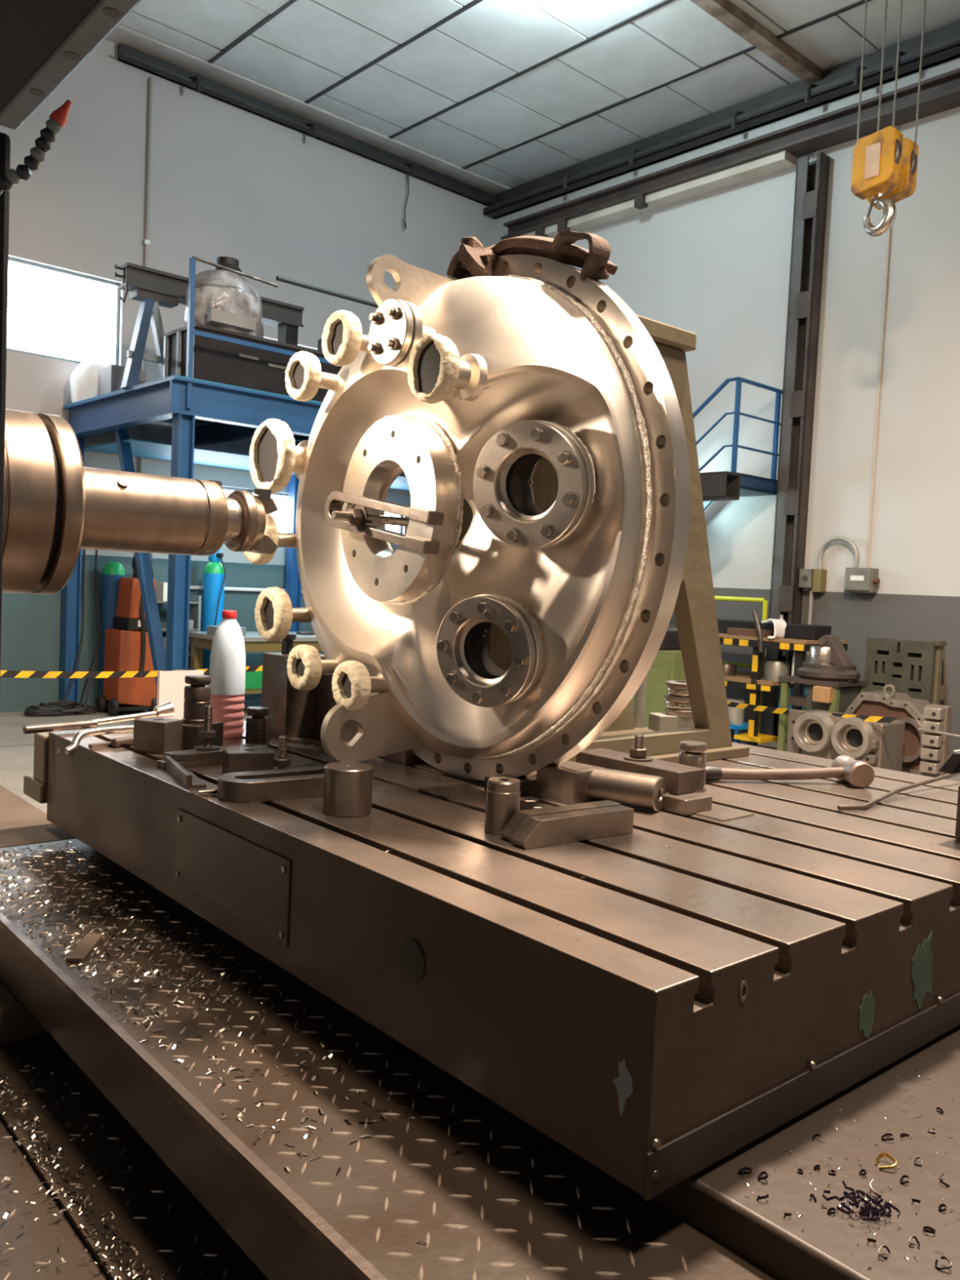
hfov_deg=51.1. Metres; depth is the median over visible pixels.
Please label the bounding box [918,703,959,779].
step block
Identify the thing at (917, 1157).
chip
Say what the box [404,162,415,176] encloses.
hanger
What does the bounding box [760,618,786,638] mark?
rag
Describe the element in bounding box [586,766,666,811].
bar
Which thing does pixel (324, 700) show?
block
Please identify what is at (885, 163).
hook
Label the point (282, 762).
stud
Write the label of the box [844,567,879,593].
box
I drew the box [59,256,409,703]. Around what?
mezzanine
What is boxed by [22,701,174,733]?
bar
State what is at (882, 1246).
chip
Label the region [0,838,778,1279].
walkway
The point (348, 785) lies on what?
cylinder
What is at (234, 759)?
square block
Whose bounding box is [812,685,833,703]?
wood block
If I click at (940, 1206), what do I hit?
chip
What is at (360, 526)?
washer
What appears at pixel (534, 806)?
bolt
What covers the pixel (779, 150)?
rail
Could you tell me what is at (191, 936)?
chips
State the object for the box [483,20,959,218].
beam
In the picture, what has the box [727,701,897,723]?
barrier tape
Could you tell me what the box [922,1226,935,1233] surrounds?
chip
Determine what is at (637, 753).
stud
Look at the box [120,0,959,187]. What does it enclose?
ceiling
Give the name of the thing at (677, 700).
stack
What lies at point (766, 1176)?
chip
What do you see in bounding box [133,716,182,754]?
square block
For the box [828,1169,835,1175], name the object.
chip
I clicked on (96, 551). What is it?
hanging cable
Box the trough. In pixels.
[717,618,831,639]
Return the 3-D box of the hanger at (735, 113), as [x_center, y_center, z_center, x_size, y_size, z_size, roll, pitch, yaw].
[2.849,-5.704,11.031,0.240,0.244,0.056,0,4,-42]
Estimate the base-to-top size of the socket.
0.051 m
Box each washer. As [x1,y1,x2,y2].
[194,745,220,751]
[352,504,367,531]
[623,755,653,762]
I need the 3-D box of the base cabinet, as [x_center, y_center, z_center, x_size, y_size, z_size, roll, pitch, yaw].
[1.718,0.476,9.668,0.620,1.160,0.750,0,4,-42]
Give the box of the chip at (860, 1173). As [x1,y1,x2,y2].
[858,1168,866,1176]
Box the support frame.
[455,314,749,778]
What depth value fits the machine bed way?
1.75 m
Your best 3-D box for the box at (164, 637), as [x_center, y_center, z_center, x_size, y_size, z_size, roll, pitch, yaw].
[-3.392,0.059,11.088,0.200,0.180,0.220,0,4,-42]
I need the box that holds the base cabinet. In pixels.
[631,629,686,727]
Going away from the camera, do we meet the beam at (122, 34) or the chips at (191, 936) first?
the chips at (191, 936)
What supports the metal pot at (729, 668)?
on the storage rack
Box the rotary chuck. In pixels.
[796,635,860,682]
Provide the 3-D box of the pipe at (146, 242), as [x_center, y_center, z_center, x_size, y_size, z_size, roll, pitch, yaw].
[-3.629,-3.358,10.857,0.060,5.300,0.040,0,4,-42]
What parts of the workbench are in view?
leg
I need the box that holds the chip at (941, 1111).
[936,1106,943,1113]
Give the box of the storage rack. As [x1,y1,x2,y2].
[666,628,848,746]
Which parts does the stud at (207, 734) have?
threaded rod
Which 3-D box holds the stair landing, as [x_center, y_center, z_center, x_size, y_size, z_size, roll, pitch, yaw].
[1.657,-0.984,11.667,1.180,3.612,3.500,0,4,-42]
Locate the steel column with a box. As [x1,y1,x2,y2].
[761,151,830,736]
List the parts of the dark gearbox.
casing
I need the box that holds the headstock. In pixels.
[0,0,142,129]
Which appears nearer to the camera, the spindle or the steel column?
the spindle
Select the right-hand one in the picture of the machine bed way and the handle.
the handle
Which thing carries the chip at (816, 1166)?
on the plate at (717, 1200)
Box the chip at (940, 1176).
[939,1173,950,1186]
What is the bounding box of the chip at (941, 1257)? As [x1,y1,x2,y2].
[934,1256,951,1270]
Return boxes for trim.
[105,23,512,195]
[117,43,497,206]
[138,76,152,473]
[190,585,302,593]
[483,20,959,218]
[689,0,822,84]
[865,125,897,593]
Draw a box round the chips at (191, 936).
[0,841,443,1171]
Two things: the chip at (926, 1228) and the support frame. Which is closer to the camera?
the chip at (926, 1228)
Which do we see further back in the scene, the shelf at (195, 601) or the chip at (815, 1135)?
the shelf at (195, 601)
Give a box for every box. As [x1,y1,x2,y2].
[99,364,146,395]
[155,582,167,600]
[163,636,166,651]
[188,619,193,628]
[798,568,826,592]
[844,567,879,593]
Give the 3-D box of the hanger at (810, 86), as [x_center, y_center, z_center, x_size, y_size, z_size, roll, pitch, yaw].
[3.442,-5.642,10.383,0.240,0.244,0.056,0,4,-42]
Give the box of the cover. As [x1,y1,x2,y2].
[0,785,75,848]
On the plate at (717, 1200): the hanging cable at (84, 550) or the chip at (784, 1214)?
the chip at (784, 1214)
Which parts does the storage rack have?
leg, leg, leg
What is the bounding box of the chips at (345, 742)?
[303,742,346,750]
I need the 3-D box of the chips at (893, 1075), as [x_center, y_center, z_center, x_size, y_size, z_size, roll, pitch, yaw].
[0.853,0.735,1.536,1.064,0.002,0.412,0,4,-41]
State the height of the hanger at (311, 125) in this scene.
0.208 m
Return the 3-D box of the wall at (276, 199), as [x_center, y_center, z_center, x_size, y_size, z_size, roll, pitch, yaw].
[-4.087,-3.068,10.677,14.400,7.600,0.250,0,4,-42]
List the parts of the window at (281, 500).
pane, pane, pane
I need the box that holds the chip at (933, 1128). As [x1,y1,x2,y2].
[927,1127,936,1133]
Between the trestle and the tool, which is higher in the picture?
the trestle
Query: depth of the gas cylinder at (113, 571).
10.58 m
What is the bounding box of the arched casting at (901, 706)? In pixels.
[844,684,951,774]
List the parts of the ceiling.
panel, panel, panel, panel, panel, panel, panel, panel, panel, panel, panel, panel, panel, panel, panel, panel, panel, panel, panel, panel, panel, panel, panel, panel, panel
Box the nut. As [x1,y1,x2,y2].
[520,796,538,810]
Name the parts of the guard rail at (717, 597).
rail, post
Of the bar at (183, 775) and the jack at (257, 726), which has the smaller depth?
the bar at (183, 775)
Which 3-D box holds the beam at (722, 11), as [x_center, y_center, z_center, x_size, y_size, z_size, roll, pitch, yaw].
[1.247,-5.848,8.410,6.230,0.090,0.150,0,4,-42]
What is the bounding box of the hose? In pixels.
[0,99,71,195]
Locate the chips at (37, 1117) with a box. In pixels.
[0,1070,153,1279]
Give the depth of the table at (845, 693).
8.97 m
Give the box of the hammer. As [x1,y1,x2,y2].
[705,755,874,788]
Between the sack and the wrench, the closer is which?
the wrench
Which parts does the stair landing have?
post, rail, rail, rail, post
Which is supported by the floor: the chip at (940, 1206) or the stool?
the stool
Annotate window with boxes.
[6,256,120,367]
[222,486,403,544]
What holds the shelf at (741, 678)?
attached to the storage rack
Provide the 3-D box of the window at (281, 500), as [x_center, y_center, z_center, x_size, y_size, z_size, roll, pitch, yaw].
[-2.299,-1.537,12.397,3.350,0.520,0.060,0,4,-42]
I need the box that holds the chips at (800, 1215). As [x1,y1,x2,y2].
[743,1058,959,1268]
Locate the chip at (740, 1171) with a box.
[737,1167,752,1174]
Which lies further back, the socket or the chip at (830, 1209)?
the socket
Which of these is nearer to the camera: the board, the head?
the head
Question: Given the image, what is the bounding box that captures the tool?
[111,735,133,747]
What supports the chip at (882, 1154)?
on the plate at (717, 1200)
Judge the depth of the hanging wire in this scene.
13.01 m
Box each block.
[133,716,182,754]
[222,746,274,773]
[261,633,326,738]
[313,675,358,742]
[384,748,426,764]
[484,774,536,795]
[535,760,604,804]
[575,748,704,794]
[648,712,694,731]
[661,791,712,815]
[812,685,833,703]
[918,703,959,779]
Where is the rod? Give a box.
[837,772,959,809]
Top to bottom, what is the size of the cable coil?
0.135 m
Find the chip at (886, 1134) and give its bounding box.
[880,1133,893,1141]
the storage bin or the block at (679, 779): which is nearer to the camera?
the block at (679, 779)
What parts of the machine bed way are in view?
tread plate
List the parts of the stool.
leg, leg, seat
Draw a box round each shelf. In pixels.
[145,594,201,669]
[204,684,262,693]
[724,671,793,685]
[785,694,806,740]
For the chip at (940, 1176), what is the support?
on the plate at (717, 1200)
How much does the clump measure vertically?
0.030 m
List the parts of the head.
sight glass, sight glass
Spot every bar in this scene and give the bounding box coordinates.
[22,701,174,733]
[164,755,206,788]
[500,800,620,842]
[511,804,634,848]
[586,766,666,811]
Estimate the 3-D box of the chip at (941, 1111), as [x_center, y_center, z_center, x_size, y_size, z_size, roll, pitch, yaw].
[0.711,0.727,1.552,0.010,0.006,0.012,3,3,9]
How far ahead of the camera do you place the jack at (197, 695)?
2.85 m
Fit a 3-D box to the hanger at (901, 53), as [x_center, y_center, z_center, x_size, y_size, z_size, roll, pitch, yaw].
[4.068,-5.577,9.698,0.240,0.244,0.056,0,4,-42]
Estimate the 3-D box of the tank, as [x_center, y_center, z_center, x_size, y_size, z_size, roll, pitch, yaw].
[-2.327,-3.157,9.243,0.743,0.710,0.622,0,4,-42]
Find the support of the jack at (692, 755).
on the work table at (679, 1029)
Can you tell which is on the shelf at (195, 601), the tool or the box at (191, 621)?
the box at (191, 621)
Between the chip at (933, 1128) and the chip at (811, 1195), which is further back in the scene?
the chip at (933, 1128)
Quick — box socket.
[153,701,174,717]
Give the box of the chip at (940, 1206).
[937,1204,946,1211]
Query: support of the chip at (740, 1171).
on the plate at (717, 1200)
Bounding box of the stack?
[663,680,692,716]
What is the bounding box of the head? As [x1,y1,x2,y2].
[243,254,690,780]
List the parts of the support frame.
plate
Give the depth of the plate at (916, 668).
9.10 m
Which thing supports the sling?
on the head
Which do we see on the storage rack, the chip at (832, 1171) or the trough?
the trough
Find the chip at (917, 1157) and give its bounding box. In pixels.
[914,1155,922,1165]
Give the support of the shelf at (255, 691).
attached to the workbench
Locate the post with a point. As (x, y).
(639, 703)
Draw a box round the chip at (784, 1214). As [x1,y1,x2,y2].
[783,1213,791,1216]
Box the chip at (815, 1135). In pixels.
[812,1133,820,1140]
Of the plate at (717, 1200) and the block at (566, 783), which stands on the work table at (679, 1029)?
the block at (566, 783)
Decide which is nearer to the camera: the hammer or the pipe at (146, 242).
the hammer
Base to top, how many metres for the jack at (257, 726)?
0.125 m
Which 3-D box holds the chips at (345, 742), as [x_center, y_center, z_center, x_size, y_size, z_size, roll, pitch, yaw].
[-0.371,0.319,2.997,0.258,0.005,0.275,0,4,-41]
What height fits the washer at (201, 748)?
0.006 m
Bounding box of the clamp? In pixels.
[324,491,444,554]
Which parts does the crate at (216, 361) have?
lid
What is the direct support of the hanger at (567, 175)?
attached to the wall at (714, 266)
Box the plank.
[727,627,772,637]
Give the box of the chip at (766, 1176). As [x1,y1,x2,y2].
[757,1171,768,1180]
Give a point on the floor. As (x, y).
(16, 747)
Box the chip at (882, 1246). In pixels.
[878,1244,890,1258]
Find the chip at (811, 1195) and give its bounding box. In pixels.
[809,1193,817,1201]
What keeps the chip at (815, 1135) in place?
on the plate at (717, 1200)
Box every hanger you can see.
[189,75,200,92]
[305,123,316,137]
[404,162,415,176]
[562,173,576,190]
[628,148,641,166]
[731,111,744,130]
[804,83,818,104]
[853,65,867,87]
[893,50,907,73]
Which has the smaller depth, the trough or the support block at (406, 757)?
the support block at (406, 757)
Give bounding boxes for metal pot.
[722,662,736,675]
[764,660,790,681]
[791,651,807,683]
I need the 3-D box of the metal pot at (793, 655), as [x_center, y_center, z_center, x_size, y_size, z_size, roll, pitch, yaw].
[3.086,0.265,9.697,0.140,0.300,0.140,0,4,-42]
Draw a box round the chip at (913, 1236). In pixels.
[908,1235,919,1248]
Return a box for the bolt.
[531,805,542,808]
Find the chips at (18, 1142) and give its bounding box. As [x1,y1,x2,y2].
[0,1060,213,1279]
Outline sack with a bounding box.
[70,360,102,403]
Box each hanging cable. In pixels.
[60,549,85,704]
[83,550,102,706]
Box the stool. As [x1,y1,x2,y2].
[729,721,748,743]
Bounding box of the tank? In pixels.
[184,256,263,337]
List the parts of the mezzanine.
railing post, deck plate, rail, rail, rail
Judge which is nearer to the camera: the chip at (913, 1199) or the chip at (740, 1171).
the chip at (913, 1199)
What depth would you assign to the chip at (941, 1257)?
1.19 m
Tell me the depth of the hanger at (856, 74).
9.92 m
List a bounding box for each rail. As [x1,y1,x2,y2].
[500,67,959,239]
[714,595,768,733]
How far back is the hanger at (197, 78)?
10.85 m
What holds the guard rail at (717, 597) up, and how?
on the floor
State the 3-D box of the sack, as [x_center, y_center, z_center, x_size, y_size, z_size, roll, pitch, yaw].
[-3.983,-2.625,10.267,0.381,0.460,0.329,2,3,-17]
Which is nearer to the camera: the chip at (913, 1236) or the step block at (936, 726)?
the chip at (913, 1236)
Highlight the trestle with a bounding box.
[113,262,304,388]
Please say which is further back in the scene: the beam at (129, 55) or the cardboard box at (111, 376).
the beam at (129, 55)
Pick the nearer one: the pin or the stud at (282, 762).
the pin
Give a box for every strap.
[156,742,267,769]
[217,765,324,803]
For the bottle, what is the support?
on the work table at (679, 1029)
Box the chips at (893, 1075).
[745,1075,949,1259]
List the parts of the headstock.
under plate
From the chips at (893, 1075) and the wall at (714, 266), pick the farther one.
the wall at (714, 266)
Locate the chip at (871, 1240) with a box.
[866,1238,876,1243]
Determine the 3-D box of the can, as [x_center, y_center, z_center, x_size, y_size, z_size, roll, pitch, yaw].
[2.557,0.721,10.099,0.200,0.240,0.200,0,4,-42]
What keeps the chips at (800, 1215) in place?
on the plate at (717, 1200)
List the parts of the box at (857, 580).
name plate, lid, knob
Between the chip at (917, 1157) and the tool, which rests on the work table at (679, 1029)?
the tool
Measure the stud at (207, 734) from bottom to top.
0.115 m
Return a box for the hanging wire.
[402,172,408,228]
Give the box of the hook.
[850,0,926,236]
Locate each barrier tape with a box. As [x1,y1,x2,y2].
[0,665,262,678]
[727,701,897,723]
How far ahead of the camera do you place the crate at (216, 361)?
9.13 m
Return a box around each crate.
[162,322,337,401]
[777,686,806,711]
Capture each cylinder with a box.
[95,552,156,715]
[99,561,124,711]
[201,548,226,675]
[322,761,373,817]
[484,776,520,835]
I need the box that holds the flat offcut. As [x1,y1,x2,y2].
[65,933,102,962]
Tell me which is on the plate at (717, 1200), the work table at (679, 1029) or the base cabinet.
the work table at (679, 1029)
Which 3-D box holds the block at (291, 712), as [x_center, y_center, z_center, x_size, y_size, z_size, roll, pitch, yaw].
[-0.584,0.141,3.214,0.170,0.318,0.162,0,4,-41]
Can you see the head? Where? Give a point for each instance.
(503, 393)
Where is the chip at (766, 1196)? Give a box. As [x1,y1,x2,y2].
[756,1194,768,1199]
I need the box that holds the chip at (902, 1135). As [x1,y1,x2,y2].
[899,1133,909,1137]
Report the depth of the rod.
2.59 m
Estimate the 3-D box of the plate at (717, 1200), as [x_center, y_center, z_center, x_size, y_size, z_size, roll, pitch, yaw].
[0.903,1.050,2.463,2.400,0.720,3.600,0,4,-41]
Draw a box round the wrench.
[56,724,133,756]
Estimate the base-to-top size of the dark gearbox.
0.980 m
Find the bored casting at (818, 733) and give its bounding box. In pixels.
[786,709,905,771]
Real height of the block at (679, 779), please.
0.052 m
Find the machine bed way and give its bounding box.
[0,978,268,1279]
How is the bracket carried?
on the work table at (679, 1029)
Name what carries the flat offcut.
on the walkway
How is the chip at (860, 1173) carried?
on the plate at (717, 1200)
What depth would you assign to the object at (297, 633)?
11.27 m
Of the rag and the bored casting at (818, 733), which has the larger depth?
the rag
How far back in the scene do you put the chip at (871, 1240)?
1.22 m
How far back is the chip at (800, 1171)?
1.37 m
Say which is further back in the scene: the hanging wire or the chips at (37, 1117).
the hanging wire
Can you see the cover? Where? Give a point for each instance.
(21, 823)
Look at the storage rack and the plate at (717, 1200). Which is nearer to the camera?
the plate at (717, 1200)
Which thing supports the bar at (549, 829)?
on the work table at (679, 1029)
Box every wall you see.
[0,39,494,712]
[493,20,959,754]
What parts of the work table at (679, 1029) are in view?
panel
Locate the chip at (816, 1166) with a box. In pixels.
[813,1164,820,1169]
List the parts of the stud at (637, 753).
threaded rod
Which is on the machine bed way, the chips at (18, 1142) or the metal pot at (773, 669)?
the chips at (18, 1142)
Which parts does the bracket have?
sloped arm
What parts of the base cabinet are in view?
door, door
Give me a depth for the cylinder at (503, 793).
2.02 m
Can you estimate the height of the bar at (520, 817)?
0.052 m
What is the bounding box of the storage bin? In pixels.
[244,671,262,688]
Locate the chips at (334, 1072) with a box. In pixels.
[0,845,537,1244]
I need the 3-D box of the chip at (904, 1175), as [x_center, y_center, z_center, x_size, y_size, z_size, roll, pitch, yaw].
[0.575,0.730,1.357,0.014,0.009,0.012,0,4,-41]
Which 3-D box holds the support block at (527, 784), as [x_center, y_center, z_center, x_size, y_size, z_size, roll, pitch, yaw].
[0.077,0.354,2.448,0.100,0.036,0.090,0,4,-41]
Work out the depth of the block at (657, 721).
3.43 m
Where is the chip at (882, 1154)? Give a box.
[875,1152,896,1169]
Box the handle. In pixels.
[751,610,763,652]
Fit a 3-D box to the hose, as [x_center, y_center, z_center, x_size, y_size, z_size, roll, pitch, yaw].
[-0.522,-0.562,1.149,0.103,0.117,0.021,2,3,-2]
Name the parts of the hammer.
handle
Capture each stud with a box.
[194,705,220,751]
[273,735,290,768]
[623,733,653,762]
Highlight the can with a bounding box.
[726,698,745,724]
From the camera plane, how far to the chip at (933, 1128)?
1.49 m
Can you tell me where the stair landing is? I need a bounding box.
[693,376,782,510]
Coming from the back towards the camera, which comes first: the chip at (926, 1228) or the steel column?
the steel column
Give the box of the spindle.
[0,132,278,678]
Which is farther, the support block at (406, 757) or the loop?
the loop
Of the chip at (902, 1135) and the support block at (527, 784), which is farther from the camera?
the support block at (527, 784)
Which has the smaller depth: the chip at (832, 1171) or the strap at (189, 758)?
the chip at (832, 1171)
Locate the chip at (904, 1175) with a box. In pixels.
[899,1174,909,1183]
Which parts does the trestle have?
leg, under plate, leg, leg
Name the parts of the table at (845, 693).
leg, drawer, leg, leg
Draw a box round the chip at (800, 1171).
[797,1168,803,1173]
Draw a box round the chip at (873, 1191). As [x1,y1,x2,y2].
[869,1178,882,1197]
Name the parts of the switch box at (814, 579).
plate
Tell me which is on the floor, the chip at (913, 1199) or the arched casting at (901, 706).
the arched casting at (901, 706)
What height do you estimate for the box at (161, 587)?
0.200 m
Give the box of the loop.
[817,535,859,568]
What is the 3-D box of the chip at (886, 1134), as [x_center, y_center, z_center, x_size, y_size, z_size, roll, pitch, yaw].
[0.596,0.726,1.465,0.021,0.007,0.017,0,4,-41]
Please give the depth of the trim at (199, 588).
11.80 m
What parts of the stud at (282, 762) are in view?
threaded rod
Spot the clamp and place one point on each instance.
(355, 520)
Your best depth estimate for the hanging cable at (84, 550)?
10.48 m
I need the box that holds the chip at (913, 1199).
[911,1198,920,1203]
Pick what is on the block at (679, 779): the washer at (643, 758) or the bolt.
the washer at (643, 758)
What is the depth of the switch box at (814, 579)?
10.44 m
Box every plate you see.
[651,1024,959,1279]
[693,805,754,821]
[864,637,950,755]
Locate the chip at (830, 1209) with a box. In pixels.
[826,1207,835,1214]
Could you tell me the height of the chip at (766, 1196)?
0.010 m
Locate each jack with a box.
[182,674,223,750]
[244,706,270,748]
[678,740,706,792]
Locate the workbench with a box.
[188,631,322,693]
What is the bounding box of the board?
[156,670,204,719]
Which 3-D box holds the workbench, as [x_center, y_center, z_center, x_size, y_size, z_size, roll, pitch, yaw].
[-2.112,0.363,11.350,2.200,0.860,0.900,0,4,-42]
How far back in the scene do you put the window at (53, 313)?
10.37 m
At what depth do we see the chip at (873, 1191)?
1.32 m
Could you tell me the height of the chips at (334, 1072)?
0.007 m
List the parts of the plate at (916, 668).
plate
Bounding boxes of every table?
[23,720,959,1200]
[777,675,868,751]
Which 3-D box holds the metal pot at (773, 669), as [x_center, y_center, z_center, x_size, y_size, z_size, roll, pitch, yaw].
[2.921,0.303,9.876,0.240,0.190,0.240,0,4,-42]
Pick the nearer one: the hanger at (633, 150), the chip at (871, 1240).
the chip at (871, 1240)
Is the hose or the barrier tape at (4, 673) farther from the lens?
the barrier tape at (4, 673)
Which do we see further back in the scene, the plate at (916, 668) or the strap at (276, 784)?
the plate at (916, 668)
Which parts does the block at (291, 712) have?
stem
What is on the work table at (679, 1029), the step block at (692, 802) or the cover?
the step block at (692, 802)
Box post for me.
[633,675,646,728]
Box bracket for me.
[937,749,959,839]
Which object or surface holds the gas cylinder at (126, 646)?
on the floor
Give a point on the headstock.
(42, 42)
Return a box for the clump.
[822,1179,900,1222]
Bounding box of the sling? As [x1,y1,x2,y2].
[446,230,617,281]
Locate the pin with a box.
[196,788,217,795]
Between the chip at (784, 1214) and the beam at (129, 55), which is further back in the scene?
the beam at (129, 55)
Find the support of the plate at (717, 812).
on the work table at (679, 1029)
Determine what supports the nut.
on the work table at (679, 1029)
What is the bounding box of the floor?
[0,699,959,813]
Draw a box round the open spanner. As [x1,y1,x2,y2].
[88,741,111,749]
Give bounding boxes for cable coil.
[23,700,98,716]
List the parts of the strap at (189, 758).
strap plate, strap plate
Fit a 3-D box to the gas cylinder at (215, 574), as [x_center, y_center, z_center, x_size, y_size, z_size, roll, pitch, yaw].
[-2.999,-0.141,11.310,0.230,1.790,0.283,0,4,-42]
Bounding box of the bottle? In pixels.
[208,610,245,738]

